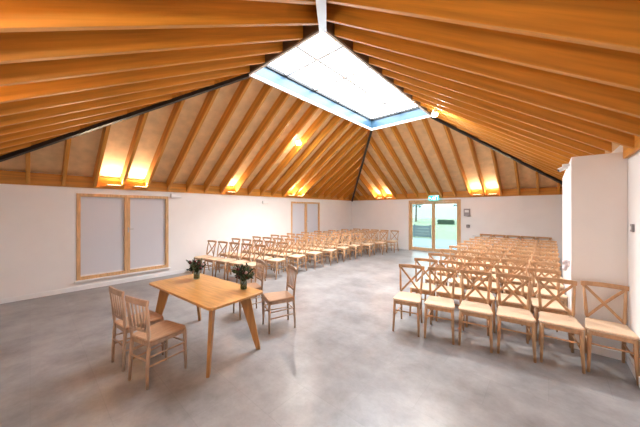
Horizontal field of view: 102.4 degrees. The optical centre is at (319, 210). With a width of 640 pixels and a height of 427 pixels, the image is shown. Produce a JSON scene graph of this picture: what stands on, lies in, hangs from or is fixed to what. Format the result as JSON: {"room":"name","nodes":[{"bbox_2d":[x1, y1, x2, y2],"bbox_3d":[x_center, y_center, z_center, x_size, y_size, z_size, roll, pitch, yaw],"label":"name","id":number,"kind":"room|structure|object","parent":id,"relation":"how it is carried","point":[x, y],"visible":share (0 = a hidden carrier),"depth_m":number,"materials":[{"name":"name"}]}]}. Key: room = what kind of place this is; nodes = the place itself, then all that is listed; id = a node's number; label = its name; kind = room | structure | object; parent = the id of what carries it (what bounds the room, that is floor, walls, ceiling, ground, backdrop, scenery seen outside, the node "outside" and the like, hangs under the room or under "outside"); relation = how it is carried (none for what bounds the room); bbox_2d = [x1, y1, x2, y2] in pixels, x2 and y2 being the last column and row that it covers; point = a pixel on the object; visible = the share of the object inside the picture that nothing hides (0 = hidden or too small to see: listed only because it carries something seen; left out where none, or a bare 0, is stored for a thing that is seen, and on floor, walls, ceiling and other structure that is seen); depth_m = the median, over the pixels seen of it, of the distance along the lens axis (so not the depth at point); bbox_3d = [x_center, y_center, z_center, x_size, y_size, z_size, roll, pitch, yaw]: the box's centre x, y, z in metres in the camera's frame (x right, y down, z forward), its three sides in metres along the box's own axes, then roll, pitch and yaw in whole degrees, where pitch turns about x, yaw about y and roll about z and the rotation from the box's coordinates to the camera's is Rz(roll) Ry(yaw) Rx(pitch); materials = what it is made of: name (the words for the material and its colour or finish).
{"room":"wedding ceremony hall","nodes":[
{"label":"wedding ceremony hall","id":0,"kind":"room"},
{"bbox_2d":[0,170,351,298],"bbox_3d":[-2.479,0.494,8.898,0.210,2.511,12.635,0,0,42],"label":"wall","id":1,"kind":"structure","parent":0,"point":[38,223],"depth_m":5.61,"materials":[{"name":"white paint"}]},
{"bbox_2d":[74,193,170,282],"bbox_3d":[-4.698,0.594,6.272,0.160,1.930,1.882,0,0,42],"label":"window","id":2,"kind":"structure","parent":1,"relation":"in","point":[117,235],"depth_m":6.17,"materials":[{"name":"brown wood"}]},
{"bbox_2d":[81,197,123,274],"bbox_3d":[-5.012,0.563,5.954,0.003,1.732,0.779,0,0,42],"label":"blind","id":3,"kind":"object","parent":2,"relation":"attached to","point":[102,218],"depth_m":5.94,"materials":[{"name":"grey fabric"}]},
{"bbox_2d":[130,198,164,267],"bbox_3d":[-4.420,0.563,6.620,0.003,1.732,0.779,0,0,42],"label":"blind","id":4,"kind":"object","parent":2,"relation":"attached to","point":[147,215],"depth_m":6.61,"materials":[{"name":"grey fabric"}]},
{"bbox_2d":[0,248,325,303],"bbox_3d":[-2.395,1.701,8.823,0.014,0.095,12.180,0,0,42],"label":"baseboard","id":5,"kind":"structure","parent":1,"relation":"attached to","point":[78,288],"depth_m":5.72,"materials":[{"name":"white paint"}]},
{"bbox_2d":[170,193,181,197],"bbox_3d":[-3.934,-0.399,7.042,0.080,0.110,0.260,0,0,42],"label":"emergency light","id":6,"kind":"object","parent":1,"relation":"attached to","point":[171,194],"visible":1,"depth_m":7.01,"materials":[{"name":"white plastic"}]},
{"bbox_2d":[291,201,319,243],"bbox_3d":[-0.602,0.603,10.882,0.160,1.912,1.780,0,0,42],"label":"window","id":7,"kind":"structure","parent":1,"relation":"in","point":[305,216],"depth_m":10.82,"materials":[{"name":"brown wood"}]},
{"bbox_2d":[293,203,303,243],"bbox_3d":[-0.899,0.572,10.584,0.003,1.714,0.728,0,0,42],"label":"blind","id":8,"kind":"object","parent":7,"relation":"attached to","point":[298,208],"depth_m":10.60,"materials":[{"name":"grey fabric"}]},
{"bbox_2d":[307,204,317,242],"bbox_3d":[-0.341,0.572,11.212,0.003,1.714,0.728,0,0,42],"label":"blind","id":9,"kind":"object","parent":7,"relation":"attached to","point":[312,209],"depth_m":11.23,"materials":[{"name":"grey fabric"}]},
{"bbox_2d":[0,0,639,201],"bbox_3d":[0.764,-1.734,6.014,8.942,2.557,12.675,0,0,42],"label":"ceiling","id":10,"kind":"structure","parent":0,"point":[151,91],"depth_m":3.54,"materials":[{"name":"brown wood"}]},
{"bbox_2d":[249,31,431,130],"bbox_3d":[0.872,-2.830,6.132,1.950,0.396,4.685,0,0,42],"label":"window","id":11,"kind":"structure","parent":10,"relation":"attached to","point":[267,74],"depth_m":6.22,"materials":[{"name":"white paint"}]},
{"bbox_2d":[429,195,438,199],"bbox_3d":[4.646,-0.516,10.526,0.420,0.215,0.040,0,0,42],"label":"exit sign","id":12,"kind":"object","parent":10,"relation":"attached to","point":[431,197],"visible":1,"depth_m":10.50,"materials":[{"name":"teal plastic"}]},
{"bbox_2d":[0,246,639,426],"bbox_3d":[0.717,1.810,6.058,8.760,0.120,12.635,0,0,42],"label":"floor","id":13,"kind":"structure","parent":0,"point":[343,363],"depth_m":2.89,"materials":[{"name":"concrete"}]},
{"bbox_2d":[109,286,163,371],"bbox_3d":[-2.164,1.309,3.039,0.384,0.882,0.455,0,0,34],"label":"spindle chair","id":14,"kind":"object","parent":13,"relation":"on","point":[122,323],"visible":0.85,"depth_m":2.91,"materials":[{"name":"brown wood"}]},
{"bbox_2d":[125,295,186,389],"bbox_3d":[-1.742,1.309,2.747,0.384,0.882,0.455,0,0,27],"label":"spindle chair","id":15,"kind":"object","parent":13,"relation":"on","point":[149,336],"visible":1,"depth_m":2.64,"materials":[{"name":"brown wood"}]},
{"bbox_2d":[192,240,216,273],"bbox_3d":[-3.216,1.307,7.199,0.394,0.891,0.532,0,0,31],"label":"chair","id":16,"kind":"object","parent":13,"relation":"on","point":[207,252],"visible":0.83,"depth_m":7.29,"materials":[{"name":"brown wood"}]},
{"bbox_2d":[149,273,262,377],"bbox_3d":[-1.545,1.379,3.404,1.600,0.741,0.730,0,0,37],"label":"table","id":17,"kind":"object","parent":13,"relation":"on","point":[207,292],"visible":0.92,"depth_m":3.22,"materials":[{"name":"brown wood"}]},
{"bbox_3d":[-1.814,0.945,3.789,0.086,0.124,0.086,0,0,42],"label":"glass jar","id":18,"kind":"object","parent":17,"relation":"on","visible":0},
{"bbox_2d":[186,258,205,277],"bbox_3d":[-1.824,0.847,3.776,0.272,0.290,0.286,0,0,-17],"label":"flower bouquet","id":19,"kind":"object","parent":18,"relation":"in","point":[196,266],"visible":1,"depth_m":3.74,"materials":[{"name":"green plant"}]},
{"bbox_3d":[-0.975,0.945,3.289,0.086,0.124,0.086,0,0,42],"label":"glass jar","id":20,"kind":"object","parent":17,"relation":"on","visible":0},
{"bbox_2d":[232,263,254,287],"bbox_3d":[-0.980,0.831,3.291,0.293,0.323,0.304,0,0,-33],"label":"flower bouquet","id":21,"kind":"object","parent":20,"relation":"in","point":[243,275],"visible":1,"depth_m":3.25,"materials":[{"name":"green plant"}]},
{"bbox_2d":[203,241,227,276],"bbox_3d":[-2.811,1.307,6.959,0.394,0.891,0.532,0,0,30],"label":"chair","id":22,"kind":"object","parent":13,"relation":"on","point":[211,259],"visible":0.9,"depth_m":7.00,"materials":[{"name":"brown wood"}]},
{"bbox_2d":[215,242,239,279],"bbox_3d":[-2.410,1.307,6.722,0.394,0.891,0.532,0,0,30],"label":"chair","id":23,"kind":"object","parent":13,"relation":"on","point":[225,261],"visible":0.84,"depth_m":6.71,"materials":[{"name":"brown wood"}]},
{"bbox_2d":[219,238,240,266],"bbox_3d":[-2.718,1.307,7.771,0.394,0.891,0.532,0,0,32],"label":"chair","id":24,"kind":"object","parent":13,"relation":"on","point":[239,239],"visible":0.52,"depth_m":7.86,"materials":[{"name":"brown wood"}]},
{"bbox_2d":[227,243,252,282],"bbox_3d":[-2.013,1.307,6.487,0.394,0.891,0.532,0,0,31],"label":"chair","id":25,"kind":"object","parent":13,"relation":"on","point":[237,262],"visible":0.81,"depth_m":6.47,"materials":[{"name":"brown wood"}]},
{"bbox_2d":[229,239,251,269],"bbox_3d":[-2.317,1.307,7.526,0.394,0.891,0.532,0,0,31],"label":"chair","id":26,"kind":"object","parent":13,"relation":"on","point":[243,240],"visible":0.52,"depth_m":7.62,"materials":[{"name":"brown wood"}]},
{"bbox_2d":[233,259,264,319],"bbox_3d":[-1.199,1.309,4.373,0.455,0.882,0.384,0,0,-34],"label":"spindle chair","id":27,"kind":"object","parent":13,"relation":"on","point":[255,285],"visible":0.67,"depth_m":4.39,"materials":[{"name":"brown wood"}]},
{"bbox_2d":[242,236,260,253],"bbox_3d":[-2.222,1.307,8.344,0.394,0.891,0.532,0,0,33],"label":"chair","id":28,"kind":"object","parent":13,"relation":"on","point":[253,237],"visible":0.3,"depth_m":8.45,"materials":[{"name":"brown wood"}]},
{"bbox_2d":[242,240,262,267],"bbox_3d":[-1.919,1.307,7.282,0.394,0.891,0.532,0,0,31],"label":"chair","id":29,"kind":"object","parent":13,"relation":"on","point":[254,241],"visible":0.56,"depth_m":7.38,"materials":[{"name":"brown wood"}]},
{"bbox_2d":[240,244,265,283],"bbox_3d":[-1.611,1.307,6.249,0.394,0.891,0.532,0,0,31],"label":"chair","id":30,"kind":"object","parent":13,"relation":"on","point":[251,265],"visible":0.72,"depth_m":6.34,"materials":[{"name":"brown wood"}]},
{"bbox_2d":[252,237,271,264],"bbox_3d":[-1.823,1.307,8.092,0.394,0.891,0.532,0,0,32],"label":"chair","id":31,"kind":"object","parent":13,"relation":"on","point":[263,238],"visible":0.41,"depth_m":8.20,"materials":[{"name":"brown wood"}]},
{"bbox_2d":[253,241,274,272],"bbox_3d":[-1.525,1.307,7.042,0.394,0.891,0.532,0,0,31],"label":"chair","id":32,"kind":"object","parent":13,"relation":"on","point":[266,242],"visible":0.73,"depth_m":7.14,"materials":[{"name":"brown wood"}]},
{"bbox_2d":[265,238,282,269],"bbox_3d":[-1.432,1.307,7.846,0.394,0.891,0.532,0,0,32],"label":"chair","id":33,"kind":"object","parent":13,"relation":"on","point":[281,239],"visible":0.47,"depth_m":7.91,"materials":[{"name":"brown wood"}]},
{"bbox_2d":[265,242,288,279],"bbox_3d":[-1.127,1.307,6.799,0.394,0.891,0.532,0,0,31],"label":"chair","id":34,"kind":"object","parent":13,"relation":"on","point":[277,260],"visible":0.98,"depth_m":6.85,"materials":[{"name":"brown wood"}]},
{"bbox_2d":[262,264,296,333],"bbox_3d":[-0.606,1.309,3.903,0.455,0.882,0.384,0,0,-26],"label":"spindle chair","id":35,"kind":"object","parent":13,"relation":"on","point":[272,298],"visible":1,"depth_m":3.84,"materials":[{"name":"brown wood"}]},
{"bbox_2d":[272,235,288,263],"bbox_3d":[-1.329,1.307,8.659,0.394,0.891,0.532,0,0,32],"label":"chair","id":36,"kind":"object","parent":13,"relation":"on","point":[281,236],"visible":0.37,"depth_m":8.74,"materials":[{"name":"brown wood"}]},
{"bbox_2d":[274,239,294,271],"bbox_3d":[-1.041,1.307,7.599,0.394,0.891,0.532,0,0,33],"label":"chair","id":37,"kind":"object","parent":13,"relation":"on","point":[281,255],"visible":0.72,"depth_m":7.65,"materials":[{"name":"brown wood"}]},
{"bbox_2d":[282,236,299,264],"bbox_3d":[-0.940,1.307,8.406,0.394,0.891,0.532,0,0,33],"label":"chair","id":38,"kind":"object","parent":13,"relation":"on","point":[292,237],"visible":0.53,"depth_m":8.49,"materials":[{"name":"brown wood"}]},
{"bbox_2d":[287,239,307,273],"bbox_3d":[-0.640,1.307,7.347,0.394,0.891,0.532,0,0,31],"label":"chair","id":39,"kind":"object","parent":13,"relation":"on","point":[296,256],"visible":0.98,"depth_m":7.38,"materials":[{"name":"brown wood"}]},
{"bbox_2d":[293,237,311,267],"bbox_3d":[-0.554,1.307,8.155,0.394,0.891,0.532,0,0,34],"label":"chair","id":40,"kind":"object","parent":13,"relation":"on","point":[301,252],"visible":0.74,"depth_m":8.22,"materials":[{"name":"brown wood"}]},
{"bbox_2d":[299,234,315,261],"bbox_3d":[-0.448,1.307,8.966,0.394,0.891,0.532,0,0,33],"label":"chair","id":41,"kind":"object","parent":13,"relation":"on","point":[307,235],"visible":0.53,"depth_m":9.06,"materials":[{"name":"brown wood"}]},
{"bbox_2d":[305,238,323,269],"bbox_3d":[-0.160,1.307,7.899,0.394,0.891,0.532,0,0,33],"label":"chair","id":42,"kind":"object","parent":13,"relation":"on","point":[314,253],"visible":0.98,"depth_m":7.94,"materials":[{"name":"brown wood"}]},
{"bbox_2d":[309,235,326,262],"bbox_3d":[-0.065,1.307,8.709,0.394,0.891,0.532,0,0,34],"label":"chair","id":43,"kind":"object","parent":13,"relation":"on","point":[318,236],"visible":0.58,"depth_m":8.76,"materials":[{"name":"brown wood"}]},
{"bbox_2d":[313,233,328,257],"bbox_3d":[0.045,1.307,9.526,0.394,0.891,0.532,0,0,34],"label":"chair","id":44,"kind":"object","parent":13,"relation":"on","point":[327,234],"visible":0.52,"depth_m":9.61,"materials":[{"name":"brown wood"}]},
{"bbox_2d":[321,236,338,265],"bbox_3d":[0.327,1.307,8.447,0.394,0.891,0.532,0,0,33],"label":"chair","id":45,"kind":"object","parent":13,"relation":"on","point":[328,250],"visible":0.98,"depth_m":8.49,"materials":[{"name":"brown wood"}]},
{"bbox_2d":[324,234,339,260],"bbox_3d":[0.427,1.307,9.262,0.394,0.891,0.532,0,0,34],"label":"chair","id":46,"kind":"object","parent":13,"relation":"on","point":[332,246],"visible":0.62,"depth_m":9.33,"materials":[{"name":"brown wood"}]},
{"bbox_2d":[335,234,350,261],"bbox_3d":[0.807,1.307,8.999,0.394,0.891,0.532,0,0,35],"label":"chair","id":47,"kind":"object","parent":13,"relation":"on","point":[341,247],"visible":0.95,"depth_m":9.06,"materials":[{"name":"brown wood"}]},
{"bbox_2d":[338,232,350,257],"bbox_3d":[0.913,1.307,9.818,0.394,0.891,0.532,0,0,35],"label":"chair","id":48,"kind":"object","parent":13,"relation":"on","point":[345,244],"visible":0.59,"depth_m":9.96,"materials":[{"name":"brown wood"}]},
{"bbox_2d":[347,233,361,258],"bbox_3d":[1.288,1.307,9.552,0.394,0.891,0.532,0,0,36],"label":"chair","id":49,"kind":"object","parent":13,"relation":"on","point":[353,245],"visible":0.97,"depth_m":9.60,"materials":[{"name":"brown wood"}]},
{"bbox_2d":[351,231,364,255],"bbox_3d":[1.510,1.307,10.276,0.394,0.891,0.532,0,0,36],"label":"chair","id":50,"kind":"object","parent":13,"relation":"on","point":[356,242],"visible":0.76,"depth_m":10.32,"materials":[{"name":"brown wood"}]},
{"bbox_2d":[361,232,375,256],"bbox_3d":[1.885,1.307,10.002,0.394,0.891,0.532,0,0,37],"label":"chair","id":51,"kind":"object","parent":13,"relation":"on","point":[374,233],"visible":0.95,"depth_m":9.99,"materials":[{"name":"brown wood"}]},
{"bbox_2d":[364,231,376,253],"bbox_3d":[2.107,1.307,10.735,0.394,0.891,0.532,0,0,38],"label":"chair","id":52,"kind":"object","parent":13,"relation":"on","point":[369,231],"visible":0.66,"depth_m":10.73,"materials":[{"name":"brown wood"}]},
{"bbox_2d":[374,231,387,254],"bbox_3d":[2.479,1.307,10.454,0.394,0.891,0.532,0,0,38],"label":"chair","id":53,"kind":"object","parent":13,"relation":"on","point":[379,242],"visible":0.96,"depth_m":10.50,"materials":[{"name":"brown wood"}]},
{"bbox_2d":[376,230,388,251],"bbox_3d":[2.708,1.307,11.189,0.394,0.891,0.532,0,0,38],"label":"chair","id":54,"kind":"object","parent":13,"relation":"on","point":[382,240],"visible":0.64,"depth_m":11.24,"materials":[{"name":"brown wood"}]},
{"bbox_2d":[386,230,398,252],"bbox_3d":[3.075,1.307,10.905,0.394,0.891,0.532,0,0,38],"label":"chair","id":55,"kind":"object","parent":13,"relation":"on","point":[397,231],"visible":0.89,"depth_m":10.94,"materials":[{"name":"brown wood"}]},
{"bbox_2d":[392,264,424,336],"bbox_3d":[1.335,1.307,3.871,0.394,0.891,0.532,0,0,29],"label":"chair","id":56,"kind":"object","parent":13,"relation":"on","point":[402,298],"visible":1,"depth_m":3.83,"materials":[{"name":"brown wood"}]},
{"bbox_2d":[409,258,437,320],"bbox_3d":[1.770,1.307,4.399,0.394,0.891,0.532,0,0,31],"label":"chair","id":57,"kind":"object","parent":13,"relation":"on","point":[425,288],"visible":0.67,"depth_m":4.46,"materials":[{"name":"brown wood"}]},
{"bbox_2d":[424,253,449,301],"bbox_3d":[2.246,1.307,4.941,0.394,0.891,0.532,0,0,32],"label":"chair","id":58,"kind":"object","parent":13,"relation":"on","point":[447,256],"visible":0.48,"depth_m":5.01,"materials":[{"name":"brown wood"}]},
{"bbox_2d":[424,267,456,344],"bbox_3d":[1.715,1.307,3.668,0.394,0.891,0.532,0,0,30],"label":"chair","id":59,"kind":"object","parent":13,"relation":"on","point":[437,303],"visible":1,"depth_m":3.62,"materials":[{"name":"brown wood"}]},
{"bbox_2d":[436,249,458,292],"bbox_3d":[2.720,1.307,5.484,0.394,0.891,0.532,0,0,34],"label":"chair","id":60,"kind":"object","parent":13,"relation":"on","point":[441,250],"visible":0.41,"depth_m":5.59,"materials":[{"name":"brown wood"}]},
{"bbox_2d":[435,260,463,320],"bbox_3d":[2.118,1.307,4.196,0.394,0.891,0.532,0,0,31],"label":"chair","id":61,"kind":"object","parent":13,"relation":"on","point":[441,292],"visible":0.57,"depth_m":4.20,"materials":[{"name":"brown wood"}]},
{"bbox_2d":[447,246,466,278],"bbox_3d":[3.197,1.307,6.026,0.394,0.891,0.532,0,0,35],"label":"chair","id":62,"kind":"object","parent":13,"relation":"on","point":[450,247],"visible":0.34,"depth_m":6.15,"materials":[{"name":"brown wood"}]},
{"bbox_2d":[448,255,473,299],"bbox_3d":[2.588,1.307,4.731,0.394,0.891,0.532,0,0,33],"label":"chair","id":63,"kind":"object","parent":13,"relation":"on","point":[471,258],"visible":0.39,"depth_m":4.83,"materials":[{"name":"brown wood"}]},
{"bbox_2d":[457,243,473,279],"bbox_3d":[3.679,1.307,6.564,0.394,0.891,0.532,0,0,34],"label":"chair","id":64,"kind":"object","parent":13,"relation":"on","point":[458,244],"visible":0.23,"depth_m":6.71,"materials":[{"name":"brown wood"}]},
{"bbox_2d":[458,250,480,284],"bbox_3d":[3.060,1.307,5.266,0.394,0.891,0.532,0,0,34],"label":"chair","id":65,"kind":"object","parent":13,"relation":"on","point":[461,251],"visible":0.34,"depth_m":5.38,"materials":[{"name":"brown wood"}]},
{"bbox_2d":[462,240,478,269],"bbox_3d":[4.148,1.307,7.111,0.394,0.891,0.532,0,0,37],"label":"chair","id":66,"kind":"object","parent":13,"relation":"on","point":[465,241],"visible":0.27,"depth_m":7.28,"materials":[{"name":"brown wood"}]},
{"bbox_2d":[458,270,492,352],"bbox_3d":[2.091,1.307,3.467,0.394,0.891,0.532,0,0,32],"label":"chair","id":67,"kind":"object","parent":13,"relation":"on","point":[470,308],"visible":1,"depth_m":3.43,"materials":[{"name":"brown wood"}]},
{"bbox_2d":[467,247,487,288],"bbox_3d":[3.536,1.307,5.798,0.394,0.891,0.532,0,0,34],"label":"chair","id":68,"kind":"object","parent":13,"relation":"on","point":[469,248],"visible":0.28,"depth_m":5.92,"materials":[{"name":"brown wood"}]},
{"bbox_2d":[465,262,495,332],"bbox_3d":[2.471,1.307,3.989,0.394,0.891,0.532,0,0,30],"label":"chair","id":69,"kind":"object","parent":13,"relation":"on","point":[474,296],"visible":0.7,"depth_m":4.01,"materials":[{"name":"brown wood"}]},
{"bbox_2d":[473,244,492,280],"bbox_3d":[4.002,1.307,6.336,0.394,0.891,0.532,0,0,36],"label":"chair","id":70,"kind":"object","parent":13,"relation":"on","point":[475,245],"visible":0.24,"depth_m":6.50,"materials":[{"name":"brown wood"}]},
{"bbox_2d":[474,257,500,306],"bbox_3d":[2.937,1.307,4.517,0.394,0.891,0.532,0,0,32],"label":"chair","id":71,"kind":"object","parent":13,"relation":"on","point":[494,286],"visible":0.43,"depth_m":4.61,"materials":[{"name":"brown wood"}]},
{"bbox_2d":[480,241,496,266],"bbox_3d":[4.475,1.307,6.870,0.394,0.891,0.532,0,0,37],"label":"chair","id":72,"kind":"object","parent":13,"relation":"on","point":[481,242],"visible":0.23,"depth_m":7.02,"materials":[{"name":"brown wood"}]},
{"bbox_2d":[484,239,500,268],"bbox_3d":[4.947,1.307,7.406,0.394,0.891,0.532,0,0,38],"label":"chair","id":73,"kind":"object","parent":13,"relation":"on","point":[486,240],"visible":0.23,"depth_m":7.52,"materials":[{"name":"brown wood"}]},
{"bbox_2d":[482,252,505,292],"bbox_3d":[3.403,1.307,5.045,0.394,0.891,0.532,0,0,33],"label":"chair","id":74,"kind":"object","parent":13,"relation":"on","point":[502,255],"visible":0.34,"depth_m":5.17,"materials":[{"name":"brown wood"}]},
{"bbox_2d":[488,248,509,282],"bbox_3d":[3.874,1.307,5.570,0.394,0.891,0.532,0,0,33],"label":"chair","id":75,"kind":"object","parent":13,"relation":"on","point":[489,249],"visible":0.27,"depth_m":5.70,"materials":[{"name":"brown wood"}]},
{"bbox_2d":[493,245,512,272],"bbox_3d":[4.340,1.307,6.099,0.394,0.891,0.532,0,0,34],"label":"chair","id":76,"kind":"object","parent":13,"relation":"on","point":[494,246],"visible":0.35,"depth_m":6.27,"materials":[{"name":"brown wood"}]},
{"bbox_2d":[498,243,515,265],"bbox_3d":[4.805,1.307,6.628,0.394,0.891,0.532,0,0,36],"label":"chair","id":77,"kind":"object","parent":13,"relation":"on","point":[513,244],"visible":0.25,"depth_m":6.78,"materials":[{"name":"brown wood"}]},
{"bbox_2d":[501,240,517,259],"bbox_3d":[5.269,1.307,7.158,0.394,0.891,0.532,0,0,37],"label":"chair","id":78,"kind":"object","parent":13,"relation":"on","point":[502,241],"visible":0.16,"depth_m":7.34,"materials":[{"name":"brown wood"}]},
{"bbox_2d":[494,265,530,339],"bbox_3d":[2.815,1.307,3.788,0.394,0.891,0.532,0,0,31],"label":"chair","id":79,"kind":"object","parent":13,"relation":"on","point":[512,301],"visible":0.52,"depth_m":3.85,"materials":[{"name":"brown wood"}]},
{"bbox_2d":[501,259,530,300],"bbox_3d":[3.277,1.307,4.308,0.394,0.891,0.532,0,0,33],"label":"chair","id":80,"kind":"object","parent":13,"relation":"on","point":[505,290],"visible":0.51,"depth_m":4.40,"materials":[{"name":"brown wood"}]},
{"bbox_2d":[496,273,536,362],"bbox_3d":[2.468,1.307,3.267,0.394,0.891,0.532,0,0,34],"label":"chair","id":81,"kind":"object","parent":13,"relation":"on","point":[504,313],"visible":1,"depth_m":3.23,"materials":[{"name":"brown wood"}]},
{"bbox_2d":[506,254,532,297],"bbox_3d":[3.747,1.307,4.825,0.394,0.891,0.532,0,0,32],"label":"chair","id":82,"kind":"object","parent":13,"relation":"on","point":[515,281],"visible":0.22,"depth_m":4.97,"materials":[{"name":"brown wood"}]},
{"bbox_2d":[510,250,532,276],"bbox_3d":[4.206,1.307,5.347,0.394,0.891,0.532,0,0,34],"label":"chair","id":83,"kind":"object","parent":13,"relation":"on","point":[511,251],"visible":0.26,"depth_m":5.54,"materials":[{"name":"brown wood"}]},
{"bbox_2d":[514,246,534,267],"bbox_3d":[4.666,1.307,5.870,0.394,0.891,0.532,0,0,36],"label":"chair","id":84,"kind":"object","parent":13,"relation":"on","point":[515,247],"visible":0.28,"depth_m":6.04,"materials":[{"name":"brown wood"}]},
{"bbox_2d":[516,244,536,272],"bbox_3d":[5.126,1.307,6.392,0.394,0.891,0.532,0,0,37],"label":"chair","id":85,"kind":"object","parent":13,"relation":"on","point":[518,245],"visible":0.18,"depth_m":6.58,"materials":[{"name":"brown wood"}]},
{"bbox_2d":[519,241,536,260],"bbox_3d":[5.586,1.307,6.915,0.394,0.891,0.532,0,0,39],"label":"chair","id":86,"kind":"object","parent":13,"relation":"on","point":[520,242],"visible":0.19,"depth_m":7.10,"materials":[{"name":"brown wood"}]},
{"bbox_2d":[538,242,556,262],"bbox_3d":[5.906,1.307,6.669,0.394,0.891,0.532,0,0,39],"label":"chair","id":87,"kind":"object","parent":13,"relation":"on","point":[539,243],"visible":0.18,"depth_m":6.83,"materials":[{"name":"brown wood"}]},
{"bbox_2d":[539,240,556,256],"bbox_3d":[6.368,1.307,7.184,0.394,0.891,0.532,0,0,38],"label":"chair","id":88,"kind":"object","parent":13,"relation":"on","point":[539,240],"visible":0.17,"depth_m":7.37,"materials":[{"name":"brown wood"}]},
{"bbox_2d":[532,256,564,303],"bbox_3d":[4.081,1.307,4.610,0.394,0.891,0.532,0,0,34],"label":"chair","id":89,"kind":"object","parent":13,"relation":"on","point":[549,286],"visible":0.47,"depth_m":4.73,"materials":[{"name":"brown wood"}]},
{"bbox_2d":[534,251,562,291],"bbox_3d":[4.540,1.307,5.122,0.394,0.891,0.532,0,0,34],"label":"chair","id":90,"kind":"object","parent":13,"relation":"on","point":[536,253],"visible":0.35,"depth_m":5.27,"materials":[{"name":"brown wood"}]},
{"bbox_2d":[535,248,561,276],"bbox_3d":[4.995,1.307,5.638,0.394,0.891,0.532,0,0,36],"label":"chair","id":91,"kind":"object","parent":13,"relation":"on","point":[537,249],"visible":0.27,"depth_m":5.81,"materials":[{"name":"brown wood"}]},
{"bbox_2d":[537,245,559,270],"bbox_3d":[5.455,1.307,6.150,0.394,0.891,0.532,0,0,36],"label":"chair","id":92,"kind":"object","parent":13,"relation":"on","point":[538,246],"visible":0.34,"depth_m":6.32,"materials":[{"name":"brown wood"}]},
{"bbox_2d":[527,268,570,347],"bbox_3d":[3.168,1.307,3.582,0.394,0.891,0.532,0,0,30],"label":"chair","id":93,"kind":"object","parent":13,"relation":"on","point":[554,307],"visible":0.62,"depth_m":3.62,"materials":[{"name":"brown wood"}]},
{"bbox_2d":[530,261,567,312],"bbox_3d":[3.625,1.307,4.095,0.394,0.891,0.532,0,0,32],"label":"chair","id":94,"kind":"object","parent":13,"relation":"on","point":[545,294],"visible":0.52,"depth_m":4.19,"materials":[{"name":"brown wood"}]},
{"bbox_2d":[535,276,585,373],"bbox_3d":[2.841,1.307,3.069,0.394,0.891,0.532,0,0,37],"label":"chair","id":95,"kind":"object","parent":13,"relation":"on","point":[560,322],"visible":1,"depth_m":3.04,"materials":[{"name":"brown wood"}]},
{"bbox_2d":[580,280,639,385],"bbox_3d":[3.212,1.307,2.874,0.394,0.891,0.532,0,0,41],"label":"chair","id":96,"kind":"object","parent":13,"relation":"on","point":[622,332],"visible":0.99,"depth_m":2.87,"materials":[{"name":"brown wood"}]},
{"bbox_2d":[352,186,561,262],"bbox_3d":[4.922,0.494,10.632,8.550,2.511,0.210,0,0,42],"label":"wall","id":97,"kind":"structure","parent":0,"point":[532,215],"depth_m":9.40,"materials":[{"name":"white paint"}]},
{"bbox_2d":[409,199,460,254],"bbox_3d":[4.724,0.658,10.719,2.073,2.177,0.163,0,0,42],"label":"door","id":98,"kind":"structure","parent":97,"relation":"in","point":[453,201],"depth_m":10.70,"materials":[{"name":"brown wood"}]},
{"bbox_2d":[562,152,627,353],"bbox_3d":[4.339,0.535,4.209,0.466,2.428,2.888,0,0,42],"label":"wall","id":99,"kind":"structure","parent":0,"point":[594,187],"depth_m":3.14,"materials":[{"name":"white paint"}]},
{"bbox_2d":[557,164,569,171],"bbox_3d":[3.338,-0.582,3.536,0.123,0.105,0.053,0,0,27],"label":"security camera","id":100,"kind":"object","parent":99,"relation":"attached to","point":[564,166],"visible":1,"depth_m":3.52,"materials":[{"name":"white plastic"}]},
{"bbox_2d":[562,259,569,270],"bbox_3d":[3.215,0.716,3.366,0.076,0.151,0.071,0,0,42],"label":"pompom","id":101,"kind":"object","parent":99,"relation":"attached to","point":[566,263],"visible":1,"depth_m":3.35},
{"bbox_2d":[574,342,625,360],"bbox_3d":[3.370,1.701,3.130,0.450,0.095,0.014,0,0,42],"label":"baseboard","id":102,"kind":"structure","parent":99,"relation":"attached to","point":[610,353],"depth_m":3.08,"materials":[{"name":"white paint"}]},
{"bbox_2d":[612,145,639,365],"bbox_3d":[3.913,0.458,3.219,0.210,2.585,12.213,0,0,42],"label":"wall","id":103,"kind":"structure","parent":0,"point":[634,160],"depth_m":2.76,"materials":[{"name":"white paint"}]},
{"bbox_2d":[626,354,639,386],"bbox_3d":[1.661,1.701,0.853,0.014,0.095,5.652,0,0,42],"label":"baseboard","id":104,"kind":"structure","parent":103,"relation":"attached to","point":[628,360],"depth_m":2.78,"materials":[{"name":"white paint"}]},
{"label":"outside","id":105,"kind":"structure","parent":0,"visible":0},
{"bbox_2d":[413,218,456,240],"bbox_3d":[21.479,1.825,28.693,74.000,0.090,48.568,0,0,42],"label":"ground","id":106,"kind":"structure","parent":105,"point":[443,231],"depth_m":25.25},
{"bbox_2d":[413,204,422,221],"bbox_3d":[15.002,-1.824,40.067,4.633,7.253,4.839,0,0,42],"label":"tree","id":107,"kind":"object","parent":106,"relation":"on","point":[415,205],"visible":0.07,"depth_m":40.07,"materials":[{"name":"green plant"}]},
{"bbox_2d":[413,224,430,237],"bbox_3d":[3.929,1.365,19.099,8.100,0.830,0.127,0,0,36],"label":"fence","id":108,"kind":"object","parent":106,"relation":"on","point":[418,230],"visible":0.26,"depth_m":17.03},
{"bbox_2d":[437,219,454,224],"bbox_3d":[15.967,1.472,32.632,2.087,0.691,0.806,0,0,42],"label":"hedge","id":109,"kind":"object","parent":106,"relation":"on","point":[447,222],"visible":1,"depth_m":32.34,"materials":[{"name":"green plant"}]},
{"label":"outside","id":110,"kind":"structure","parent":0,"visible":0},
{"bbox_2d":[413,238,456,249],"bbox_3d":[5.476,1.764,13.692,18.000,0.029,4.880,0,0,42],"label":"patio","id":111,"kind":"structure","parent":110,"point":[417,242],"depth_m":13.59,"materials":[{"name":"grey concrete"}]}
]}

